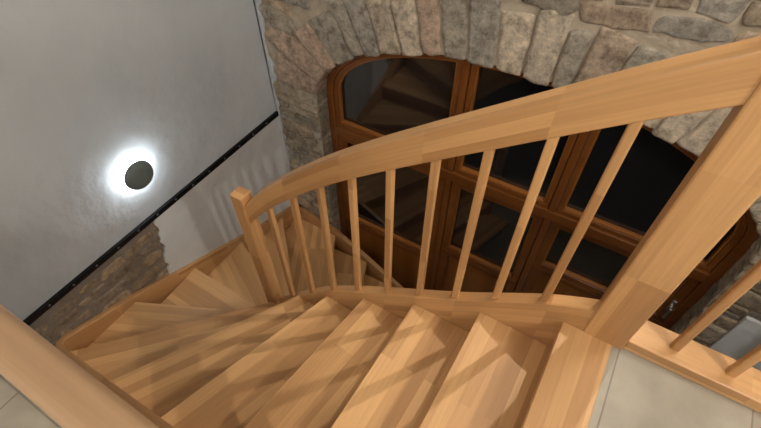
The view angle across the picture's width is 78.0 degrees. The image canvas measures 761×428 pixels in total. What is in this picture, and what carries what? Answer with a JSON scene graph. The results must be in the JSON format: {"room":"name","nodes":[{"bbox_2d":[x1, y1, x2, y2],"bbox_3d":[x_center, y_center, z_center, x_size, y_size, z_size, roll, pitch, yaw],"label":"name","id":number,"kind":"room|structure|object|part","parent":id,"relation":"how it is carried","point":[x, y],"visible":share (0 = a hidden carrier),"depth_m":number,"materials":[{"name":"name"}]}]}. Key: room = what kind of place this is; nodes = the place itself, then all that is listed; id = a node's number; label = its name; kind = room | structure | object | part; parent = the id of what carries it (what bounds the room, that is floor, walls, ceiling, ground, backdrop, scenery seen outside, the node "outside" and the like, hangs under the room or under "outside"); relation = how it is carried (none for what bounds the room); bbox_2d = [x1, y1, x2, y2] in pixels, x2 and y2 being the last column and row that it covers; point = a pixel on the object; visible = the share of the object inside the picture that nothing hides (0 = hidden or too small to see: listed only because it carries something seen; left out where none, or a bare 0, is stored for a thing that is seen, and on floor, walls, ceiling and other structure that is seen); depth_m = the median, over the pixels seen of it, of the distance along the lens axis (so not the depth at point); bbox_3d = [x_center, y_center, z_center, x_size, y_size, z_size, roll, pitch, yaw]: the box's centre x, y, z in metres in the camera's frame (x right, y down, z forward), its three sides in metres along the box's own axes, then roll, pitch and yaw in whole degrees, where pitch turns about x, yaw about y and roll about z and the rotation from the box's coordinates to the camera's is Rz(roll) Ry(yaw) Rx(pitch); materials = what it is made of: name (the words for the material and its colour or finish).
{"room":"stairwell","nodes":[
{"label":"stairwell","id":0,"kind":"room"},
{"bbox_2d":[0,0,290,345],"bbox_3d":[-2.219,0.268,2.072,0.320,5.500,4.870,25,54,20],"label":"wall","id":1,"kind":"structure","parent":0,"point":[89,89],"depth_m":2.72,"materials":[{"name":"white paint"}]},
{"bbox_2d":[122,160,153,189],"bbox_3d":[-1.470,-0.238,2.852,0.087,0.190,0.190,25,54,20],"label":"wall lamp","id":2,"kind":"object","parent":1,"relation":"attached to","point":[136,175],"visible":1,"depth_m":2.81,"materials":[{"name":"white"}]},
{"bbox_2d":[23,111,278,325],"bbox_3d":[-1.810,0.396,2.813,0.027,0.040,3.750,25,54,20],"label":"wall bar","id":3,"kind":"object","parent":1,"relation":"attached to","point":[72,284],"visible":0.92,"depth_m":3.06,"materials":[{"name":"black metal"}]},
{"bbox_2d":[0,346,760,427],"bbox_3d":[-0.236,1.609,0.757,5.650,0.240,3.700,25,54,20],"label":"floor","id":4,"kind":"structure","parent":0,"point":[634,391],"depth_m":1.47,"materials":[{"name":"beige tile"}]},
{"bbox_2d":[0,304,159,427],"bbox_3d":[-0.881,0.379,1.192,2.690,1.215,0.125,25,54,20],"label":"gallery railing","id":5,"kind":"object","parent":4,"relation":"on","point":[64,390],"visible":1,"depth_m":0.55,"materials":[{"name":"wood"}]},
{"bbox_2d":[623,259,760,412],"bbox_3d":[1.981,0.696,0.892,2.655,1.260,0.115,25,54,20],"label":"landing railing","id":6,"kind":"object","parent":4,"relation":"on","point":[738,381],"visible":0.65,"depth_m":1.48,"materials":[{"name":"brown wood"}]},
{"bbox_2d":[253,0,760,370],"bbox_3d":[1.420,-0.410,2.619,5.662,5.548,0.428,25,54,20],"label":"wall","id":7,"kind":"structure","parent":0,"point":[559,43],"depth_m":2.52,"materials":[{"name":"stone"}]},
{"bbox_2d":[326,53,759,329],"bbox_3d":[0.835,0.158,3.748,2.886,3.073,0.135,25,54,20],"label":"glazed door","id":8,"kind":"structure","parent":7,"relation":"in","point":[369,98],"depth_m":3.30,"materials":[{"name":"brown wood"}]},
{"bbox_3d":[0.093,-0.147,4.134,0.877,0.986,0.008,25,54,20],"label":"glass pane","id":9,"kind":"part","parent":8,"relation":"part of","materials":[{"name":"black"}]},
{"bbox_3d":[0.085,0.493,4.864,0.985,0.834,0.064,25,54,20],"label":"panel frame","id":10,"kind":"part","parent":8,"relation":"part of","materials":[{"name":"brown wood"}]},
{"bbox_3d":[0.086,0.479,4.849,0.851,0.720,0.020,25,54,20],"label":"wood panel","id":11,"kind":"part","parent":8,"relation":"part of","materials":[{"name":"brown wood"}]},
{"bbox_3d":[0.085,-0.136,4.125,0.985,1.094,0.064,25,54,20],"label":"sash","id":12,"kind":"part","parent":8,"relation":"part of","materials":[{"name":"brown wood"}]},
{"bbox_3d":[0.085,-0.842,3.299,0.985,0.908,0.064,25,54,20],"label":"sash","id":13,"kind":"part","parent":8,"relation":"part of","materials":[{"name":"brown wood"}]},
{"bbox_3d":[0.093,-0.851,3.309,0.921,0.840,0.008,25,54,20],"label":"glass pane","id":14,"kind":"part","parent":8,"relation":"part of","materials":[{"name":"black"}]},
{"bbox_3d":[0.857,0.760,4.465,0.572,0.940,0.020,25,54,20],"label":"wood panel","id":15,"kind":"part","parent":8,"relation":"part of","materials":[{"name":"brown wood"}]},
{"bbox_3d":[0.856,0.774,4.479,0.706,1.054,0.064,25,54,20],"label":"panel frame","id":16,"kind":"part","parent":8,"relation":"part of","materials":[{"name":"brown wood"}]},
{"bbox_3d":[0.865,0.134,3.750,0.598,0.766,0.008,25,54,20],"label":"glass pane","id":17,"kind":"part","parent":8,"relation":"part of","materials":[{"name":"black"}]},
{"bbox_3d":[0.856,0.145,3.741,0.706,0.874,0.064,25,54,20],"label":"sash","id":18,"kind":"part","parent":8,"relation":"part of","materials":[{"name":"brown wood"}]},
{"bbox_3d":[0.865,-0.508,2.997,0.642,0.870,0.008,25,54,20],"label":"glass pane","id":19,"kind":"part","parent":8,"relation":"part of","materials":[{"name":"black"}]},
{"bbox_3d":[0.856,-0.498,2.988,0.706,0.934,0.064,25,54,20],"label":"sash","id":20,"kind":"part","parent":8,"relation":"part of","materials":[{"name":"brown wood"}]},
{"bbox_3d":[1.615,1.003,4.048,0.821,1.260,0.020,25,54,20],"label":"wood panel","id":21,"kind":"part","parent":8,"relation":"part of","materials":[{"name":"brown wood"}]},
{"bbox_3d":[1.623,0.377,3.333,0.847,0.446,0.008,25,54,20],"label":"glass pane","id":22,"kind":"part","parent":8,"relation":"part of","materials":[{"name":"black"}]},
{"bbox_3d":[1.614,1.017,4.062,0.955,1.374,0.064,25,54,20],"label":"panel frame","id":23,"kind":"part","parent":8,"relation":"part of","materials":[{"name":"brown wood"}]},
{"bbox_3d":[1.614,0.387,3.324,0.955,0.554,0.064,25,54,20],"label":"sash","id":24,"kind":"part","parent":8,"relation":"part of","materials":[{"name":"brown wood"}]},
{"bbox_3d":[1.614,-0.141,2.704,0.955,0.904,0.064,25,54,20],"label":"sash","id":25,"kind":"part","parent":8,"relation":"part of","materials":[{"name":"brown wood"}]},
{"bbox_3d":[1.623,-0.151,2.714,0.891,0.836,0.008,25,54,20],"label":"glass pane","id":26,"kind":"part","parent":8,"relation":"part of","materials":[{"name":"black"}]},
{"bbox_3d":[1.960,0.681,3.216,0.024,0.122,0.019,25,54,20],"label":"handle lever","id":27,"kind":"part","parent":8,"relation":"part of","materials":[{"name":"silver metal"}]},
{"bbox_3d":[1.982,0.623,3.202,0.028,0.120,0.016,25,54,20],"label":"handle plate","id":28,"kind":"part","parent":8,"relation":"part of","materials":[{"name":"silver metal"}]},
{"bbox_3d":[0.168,2.999,3.422,5.650,0.100,5.270,25,54,20],"label":"floor","id":29,"kind":"structure","parent":0,"visible":0},
{"bbox_2d":[55,36,760,427],"bbox_3d":[-0.272,0.377,2.734,2.690,4.350,2.219,25,54,20],"label":"staircase","id":30,"kind":"structure","parent":29,"relation":"on","point":[288,322],"depth_m":1.84,"materials":[{"name":"brown wood"}]},
{"bbox_3d":[-0.688,0.810,3.371,0.075,2.820,0.075,25,54,20],"label":"newel post","id":31,"kind":"part","parent":30,"relation":"part of","materials":[{"name":"brown wood"}]},
{"bbox_3d":[0.031,-0.146,1.650,1.626,1.495,0.089,23,53,19],"label":"handrail","id":32,"kind":"part","parent":30,"relation":"part of","materials":[{"name":"brown wood"}]},
{"bbox_3d":[0.773,0.061,1.216,0.130,1.630,0.074,25,54,20],"label":"newel post","id":33,"kind":"part","parent":30,"relation":"part of","materials":[{"name":"brown wood"}]}
]}

